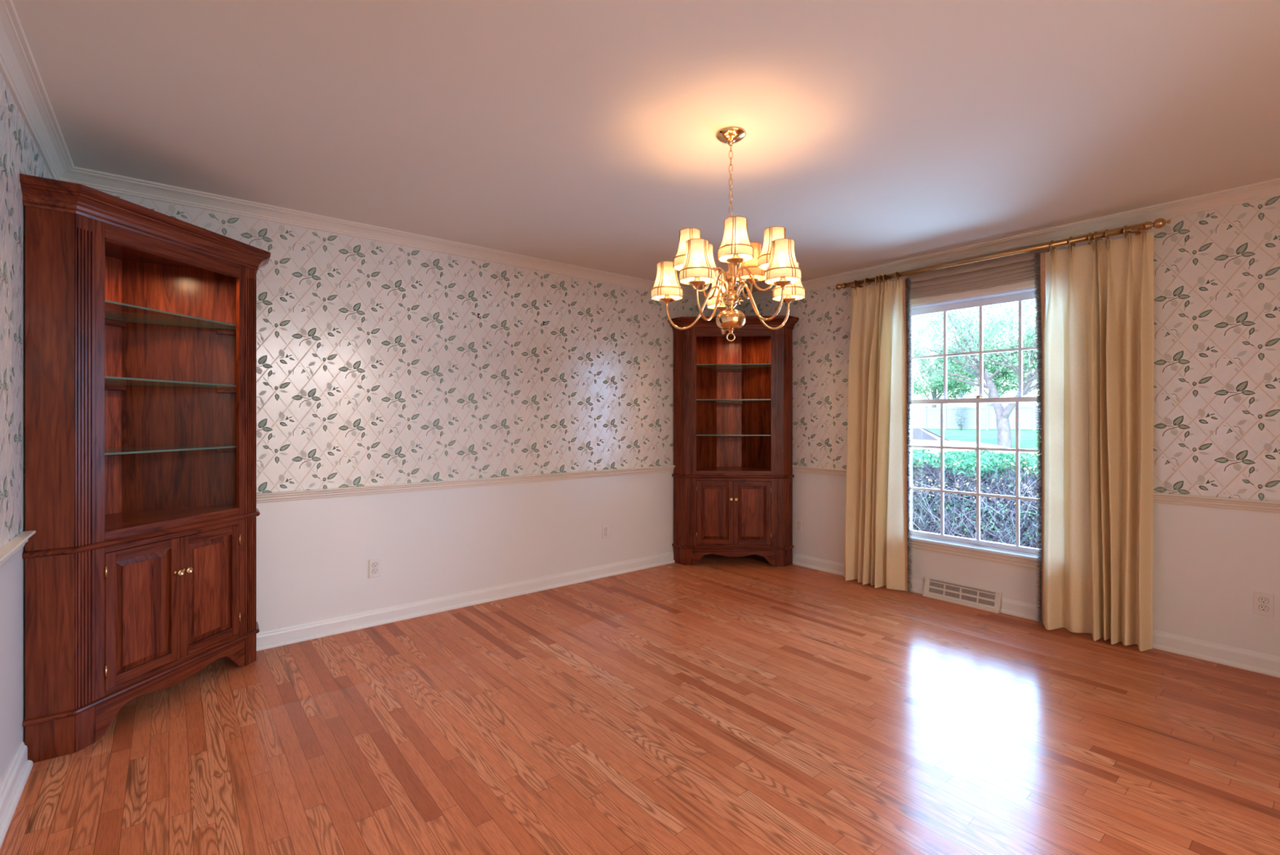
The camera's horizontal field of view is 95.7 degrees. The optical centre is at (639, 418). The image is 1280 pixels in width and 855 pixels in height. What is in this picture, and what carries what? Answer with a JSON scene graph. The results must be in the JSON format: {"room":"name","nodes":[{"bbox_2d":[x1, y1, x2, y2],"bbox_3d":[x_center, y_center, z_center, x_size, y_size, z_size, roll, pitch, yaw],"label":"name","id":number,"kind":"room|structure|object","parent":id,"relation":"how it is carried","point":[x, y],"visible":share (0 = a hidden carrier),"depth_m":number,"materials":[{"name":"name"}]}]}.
{"room":"dining room","nodes":[
{"label":"dining room","id":0,"kind":"room"},
{"bbox_2d":[0,71,52,789],"bbox_3d":[-1.153,0.049,0.649,0.141,2.540,5.162,0,0,-39],"label":"wall","id":1,"kind":"structure","parent":0,"point":[20,153],"depth_m":1.98,"materials":[{"name":"beige paint"}]},
{"bbox_2d":[0,742,32,847],"bbox_3d":[-0.849,1.222,0.409,0.028,0.094,4.406,0,0,-39],"label":"baseboard","id":2,"kind":"structure","parent":1,"relation":"attached to","point":[11,789],"depth_m":1.92,"materials":[{"name":"beige paint"}]},
{"bbox_2d":[0,530,35,567],"bbox_3d":[-0.846,0.437,0.411,0.036,0.056,4.406,0,0,-39],"label":"trim","id":3,"kind":"structure","parent":1,"relation":"attached to","point":[9,549],"depth_m":1.91,"materials":[{"name":"beige paint"}]},
{"bbox_2d":[0,0,74,179],"bbox_3d":[-1.070,-1.137,0.717,0.075,0.068,5.162,0,0,-39],"label":"trim","id":4,"kind":"structure","parent":1,"relation":"attached to","point":[19,69],"depth_m":2.01,"materials":[{"name":"beige paint"}]},
{"bbox_2d":[98,190,719,631],"bbox_3d":[-0.957,0.049,4.225,4.958,2.540,0.141,0,0,-39],"label":"wall","id":5,"kind":"structure","parent":0,"point":[377,364],"depth_m":3.83,"materials":[{"name":"white paper"}]},
{"bbox_2d":[368,557,381,577],"bbox_3d":[-1.635,0.919,3.578,0.070,0.114,0.009,0,0,-39],"label":"wall outlet","id":6,"kind":"object","parent":5,"relation":"attached to","point":[375,564],"visible":1,"depth_m":3.58,"materials":[{"name":"beige plastic"}]},
{"bbox_2d":[372,562,378,567],"bbox_3d":[-1.633,0.900,3.576,0.036,0.027,0.003,0,0,-39],"label":"receptacle","id":7,"kind":"object","parent":6,"relation":"attached to","point":[374,564],"depth_m":3.58,"materials":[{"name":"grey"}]},
{"bbox_2d":[372,568,378,573],"bbox_3d":[-1.633,0.939,3.576,0.036,0.027,0.003,0,0,-39],"label":"receptacle","id":8,"kind":"object","parent":6,"relation":"attached to","point":[374,570],"depth_m":3.58,"materials":[{"name":"grey plastic"}]},
{"bbox_2d":[57,166,708,300],"bbox_3d":[-0.889,-1.137,4.142,4.678,0.068,0.075,0,0,-39],"label":"trim","id":9,"kind":"structure","parent":5,"relation":"attached to","point":[99,180],"depth_m":3.37,"materials":[{"name":"beige paint"}]},
{"bbox_2d":[256,551,675,650],"bbox_3d":[-0.919,1.222,4.148,3.139,0.094,0.028,0,0,-39],"label":"baseboard","id":10,"kind":"structure","parent":5,"relation":"attached to","point":[273,637],"depth_m":3.83,"materials":[{"name":"beige paint"}]},
{"bbox_2d":[256,465,675,503],"bbox_3d":[-0.916,0.437,4.145,3.139,0.056,0.036,0,0,-39],"label":"trim","id":11,"kind":"structure","parent":5,"relation":"attached to","point":[265,497],"depth_m":3.83,"materials":[{"name":"beige paint"}]},
{"bbox_2d":[602,524,609,538],"bbox_3d":[-0.275,0.910,4.684,0.070,0.114,0.009,0,0,-39],"label":"wall outlet","id":12,"kind":"object","parent":5,"relation":"attached to","point":[606,528],"visible":1,"depth_m":4.68,"materials":[{"name":"beige plastic"}]},
{"bbox_2d":[0,553,1279,854],"bbox_3d":[0.716,1.294,2.169,4.958,0.050,5.442,0,0,-39],"label":"floor","id":13,"kind":"structure","parent":0,"point":[716,704],"depth_m":2.27,"materials":[{"name":"brown wood"}]},
{"bbox_2d":[19,173,271,762],"bbox_3d":[-2.136,0.195,2.633,0.802,2.148,0.802,0,0,-36],"label":"tall cabinet","id":14,"kind":"object","parent":13,"relation":"on","point":[140,556],"visible":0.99,"depth_m":2.52,"materials":[{"name":"brown wood"}]},
{"bbox_2d":[104,299,235,329],"bbox_3d":[-2.316,-0.476,2.661,0.419,0.008,0.940,0,0,9],"label":"glass shelf","id":15,"kind":"object","parent":14,"relation":"attached to","point":[115,313],"depth_m":2.78,"materials":[{"name":"grey"}]},
{"bbox_2d":[104,376,235,387],"bbox_3d":[-2.316,-0.169,2.661,0.419,0.008,0.940,0,0,9],"label":"glass shelf","id":16,"kind":"object","parent":14,"relation":"attached to","point":[109,381],"depth_m":2.74,"materials":[{"name":"grey"}]},
{"bbox_2d":[104,444,235,454],"bbox_3d":[-2.316,0.141,2.661,0.419,0.008,0.940,0,0,9],"label":"glass shelf","id":17,"kind":"object","parent":14,"relation":"attached to","point":[108,449],"depth_m":2.76,"materials":[{"name":"grey"}]},
{"bbox_2d":[104,503,235,530],"bbox_3d":[-2.313,0.460,2.661,0.433,0.019,0.969,0,0,9],"label":"shelf","id":18,"kind":"object","parent":14,"relation":"attached to","point":[164,517],"depth_m":2.72,"materials":[{"name":"brown wood"}]},
{"bbox_2d":[667,315,799,566],"bbox_3d":[0.813,0.195,5.064,0.802,2.148,0.802,0,0,-41],"label":"tall cabinet","id":19,"kind":"object","parent":13,"relation":"on","point":[733,475],"visible":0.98,"depth_m":5.04,"materials":[{"name":"brown wood"}]},
{"bbox_2d":[696,363,770,368],"bbox_3d":[0.826,-0.476,5.245,0.940,0.008,0.419,0,0,4],"label":"glass shelf","id":20,"kind":"object","parent":19,"relation":"attached to","point":[744,366],"depth_m":5.18,"materials":[{"name":"grey"}]},
{"bbox_2d":[696,399,770,401],"bbox_3d":[0.826,-0.169,5.245,0.940,0.008,0.419,0,0,4],"label":"glass shelf","id":21,"kind":"object","parent":19,"relation":"attached to","point":[697,400],"depth_m":5.16,"materials":[{"name":"grey"}]},
{"bbox_2d":[696,433,770,435],"bbox_3d":[0.826,0.141,5.245,0.940,0.008,0.419,0,0,4],"label":"glass shelf","id":22,"kind":"object","parent":19,"relation":"attached to","point":[697,434],"depth_m":5.05,"materials":[{"name":"grey"}]},
{"bbox_2d":[696,466,770,471],"bbox_3d":[0.825,0.460,5.243,0.969,0.019,0.433,0,0,4],"label":"shelf","id":23,"kind":"object","parent":19,"relation":"attached to","point":[698,468],"depth_m":5.21,"materials":[{"name":"brown wood"}]},
{"bbox_2d":[12,0,1279,294],"bbox_3d":[1.717,-1.221,0.953,4.978,0.100,8.592,0,0,-39],"label":"ceiling","id":24,"kind":"structure","parent":0,"point":[582,133],"depth_m":2.18,"materials":[{"name":"beige paint"}]},
{"bbox_2d":[650,126,804,341],"bbox_3d":[0.383,-0.746,2.362,0.650,0.850,0.633,0,0,-39],"label":"chandelier","id":25,"kind":"object","parent":24,"relation":"hanging from","point":[776,264],"visible":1,"depth_m":2.31,"materials":[{"name":"gold metal"}]},
{"bbox_2d":[733,195,1279,656],"bbox_3d":[2.592,0.049,3.695,0.161,2.540,5.162,0,0,-39],"label":"wall","id":26,"kind":"structure","parent":0,"point":[1216,272],"depth_m":3.10,"materials":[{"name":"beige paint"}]},
{"bbox_2d":[795,518,801,532],"bbox_3d":[1.380,0.927,5.051,0.009,0.114,0.070,0,0,-39],"label":"wall outlet","id":27,"kind":"object","parent":26,"relation":"attached to","point":[797,522],"visible":1,"depth_m":5.05,"materials":[{"name":"beige plastic"}]},
{"bbox_2d":[922,576,1001,613],"bbox_3d":[2.208,1.204,3.992,0.062,0.130,0.492,0,0,-39],"label":"air vent","id":28,"kind":"object","parent":26,"relation":"in","point":[990,600],"visible":1,"depth_m":3.97,"materials":[{"name":"beige metal"}]},
{"bbox_2d":[929,578,995,594],"bbox_3d":[2.215,1.152,3.996,0.005,0.012,0.427,0,0,-39],"label":"grille","id":29,"kind":"object","parent":28,"relation":"attached to","point":[962,587],"depth_m":3.99,"materials":[{"name":"white metal"}]},
{"bbox_2d":[906,280,1041,569],"bbox_3d":[2.329,0.027,3.981,0.208,1.845,1.206,0,0,-39],"label":"window","id":30,"kind":"structure","parent":26,"relation":"in","point":[1016,554],"depth_m":3.98,"materials":[{"name":"white paint"}]},
{"bbox_2d":[907,248,1049,298],"bbox_3d":[2.253,-0.978,3.919,0.079,0.210,0.860,0,0,-39],"label":"roman shade","id":31,"kind":"object","parent":30,"relation":"attached to","point":[1015,268],"visible":0.91,"depth_m":3.89,"materials":[{"name":"fabric"}]},
{"bbox_2d":[835,217,1170,289],"bbox_3d":[2.234,-1.059,3.891,0.149,0.067,1.999,0,0,-39],"label":"curtain rod","id":32,"kind":"object","parent":26,"relation":"attached to","point":[1159,223],"visible":0.96,"depth_m":3.63,"materials":[{"name":"gold metal"}]},
{"bbox_2d":[1049,240,1054,251],"bbox_3d":[2.491,-1.042,3.498,0.060,0.073,0.009,0,0,-33],"label":"curtain ring","id":33,"kind":"object","parent":32,"relation":"hanging from","point":[1051,241],"visible":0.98,"depth_m":3.49,"materials":[{"name":"gold metal"}]},
{"bbox_2d":[1068,236,1073,248],"bbox_3d":[2.550,-1.042,3.426,0.060,0.073,0.009,0,0,-33],"label":"curtain ring","id":34,"kind":"object","parent":32,"relation":"hanging from","point":[1069,237],"visible":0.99,"depth_m":3.42,"materials":[{"name":"gold metal"}]},
{"bbox_2d":[1088,232,1092,244],"bbox_3d":[2.608,-1.042,3.355,0.060,0.073,0.009,0,0,-38],"label":"curtain ring","id":35,"kind":"object","parent":32,"relation":"hanging from","point":[1089,233],"visible":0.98,"depth_m":3.34,"materials":[{"name":"gold metal"}]},
{"bbox_2d":[1033,231,1154,651],"bbox_3d":[2.608,0.116,3.367,0.140,2.296,0.565,0,0,-39],"label":"window curtain","id":36,"kind":"object","parent":32,"relation":"hanging from","point":[1094,308],"visible":1,"depth_m":3.32,"materials":[{"name":"beige fabric"}]},
{"bbox_2d":[1093,231,1098,244],"bbox_3d":[2.625,-1.042,3.334,0.060,0.073,0.009,0,0,-33],"label":"curtain ring","id":37,"kind":"object","parent":32,"relation":"hanging from","point":[1094,234],"visible":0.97,"depth_m":3.32,"materials":[{"name":"gold metal"}]},
{"bbox_2d":[1104,229,1109,241],"bbox_3d":[2.657,-1.042,3.295,0.060,0.073,0.009,0,0,-39],"label":"curtain ring","id":38,"kind":"object","parent":32,"relation":"hanging from","point":[1105,233],"visible":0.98,"depth_m":3.28,"materials":[{"name":"gold metal"}]},
{"bbox_2d":[1123,225,1128,238],"bbox_3d":[2.709,-1.042,3.231,0.060,0.073,0.009,0,0,-33],"label":"curtain ring","id":39,"kind":"object","parent":32,"relation":"hanging from","point":[1125,226],"visible":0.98,"depth_m":3.22,"materials":[{"name":"gold metal"}]},
{"label":"curtain ring","id":40,"kind":"object","parent":32,"relation":"hanging from","visible":0},
{"bbox_2d":[844,276,913,593],"bbox_3d":[1.771,0.120,4.389,0.127,2.303,0.550,0,0,-42],"label":"window curtain","id":41,"kind":"object","parent":40,"relation":"hanging from","point":[877,549],"visible":1,"depth_m":4.34,"materials":[{"name":"beige fabric"}]},
{"bbox_2d":[736,177,1279,304],"bbox_3d":[2.501,-1.137,3.621,0.075,0.068,5.162,0,0,-39],"label":"trim","id":42,"kind":"structure","parent":26,"relation":"attached to","point":[1268,188],"depth_m":3.52,"materials":[{"name":"beige paint"}]},
{"bbox_2d":[791,465,1279,513],"bbox_3d":[2.742,0.437,3.355,0.036,0.056,4.445,0,0,-39],"label":"trim","id":43,"kind":"structure","parent":26,"relation":"attached to","point":[1166,498],"depth_m":3.07,"materials":[{"name":"beige paint"}]},
{"bbox_2d":[792,552,1279,677],"bbox_3d":[2.745,1.222,3.357,0.028,0.094,4.445,0,0,-39],"label":"baseboard","id":44,"kind":"structure","parent":26,"relation":"attached to","point":[1267,664],"depth_m":3.13,"materials":[{"name":"beige paint"}]},
{"bbox_2d":[1253,591,1274,617],"bbox_3d":[3.127,0.927,2.904,0.009,0.114,0.070,0,0,-39],"label":"wall outlet","id":45,"kind":"object","parent":26,"relation":"attached to","point":[1264,602],"visible":1,"depth_m":2.90,"materials":[{"name":"beige plastic"}]},
{"bbox_2d":[1258,596,1268,603],"bbox_3d":[3.125,0.908,2.902,0.004,0.025,0.033,0,0,-39],"label":"receptacle","id":46,"kind":"object","parent":45,"relation":"attached to","point":[1261,599],"depth_m":2.90,"materials":[{"name":"grey plastic"}]},
{"bbox_2d":[1258,604,1268,611],"bbox_3d":[3.125,0.947,2.902,0.003,0.027,0.036,0,0,-39],"label":"receptacle","id":47,"kind":"object","parent":45,"relation":"attached to","point":[1261,607],"depth_m":2.90,"materials":[{"name":"grey plastic"}]},
{"label":"outside","id":48,"kind":"structure","parent":0,"visible":0},
{"bbox_2d":[912,428,1041,546],"bbox_3d":[15.532,0.635,31.967,55.560,1.628,90.000,0,0,-39],"label":"lawn","id":49,"kind":"structure","parent":48,"point":[1028,437],"depth_m":21.61,"materials":[{"name":"plant"}]},
{"bbox_2d":[913,340,992,407],"bbox_3d":[22.073,-2.791,42.402,6.520,6.060,5.874,0,0,16],"label":"tree","id":50,"kind":"object","parent":49,"relation":"on","point":[934,385],"visible":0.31,"depth_m":42.49,"materials":[{"name":"green plant"}]},
{"bbox_2d":[949,392,971,430],"bbox_3d":[16.401,-0.370,29.604,1.075,1.978,1.057,0,0,-39],"label":"shrub","id":51,"kind":"object","parent":49,"relation":"on","point":[960,424],"visible":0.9,"depth_m":29.58,"materials":[{"name":"green plant"}]},
{"bbox_2d":[912,426,1026,474],"bbox_3d":[5.717,0.639,12.605,4.250,1.016,1.640,0,0,23],"label":"parked car","id":52,"kind":"object","parent":49,"relation":"on","point":[924,436],"visible":0.05,"depth_m":11.67,"materials":[{"name":"white paint"}]},
{"bbox_2d":[912,403,1039,430],"bbox_3d":[16.529,0.036,30.393,0.150,1.653,15.450,0,0,-39],"label":"vinyl fence","id":53,"kind":"object","parent":49,"relation":"on","point":[926,417],"visible":0.32,"depth_m":29.76,"materials":[{"name":"white plastic"}]},
{"bbox_2d":[912,447,1041,548],"bbox_3d":[4.107,0.909,5.720,1.386,1.154,8.387,0,0,-39],"label":"hedge","id":54,"kind":"object","parent":49,"relation":"on","point":[1005,486],"visible":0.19,"depth_m":6.09,"materials":[{"name":"green plant"}]},
{"bbox_2d":[913,300,1040,448],"bbox_3d":[10.443,-2.254,17.761,5.940,6.264,9.136,0,0,-5],"label":"shade tree","id":55,"kind":"object","parent":49,"relation":"on","point":[1003,428],"visible":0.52,"depth_m":16.88,"materials":[{"name":"green plant"}]},
{"bbox_2d":[928,310,1038,406],"bbox_3d":[20.102,-3.322,33.836,6.472,7.479,5.855,0,0,-5],"label":"tree","id":56,"kind":"object","parent":49,"relation":"on","point":[1006,372],"visible":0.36,"depth_m":32.96,"materials":[{"name":"green plant"}]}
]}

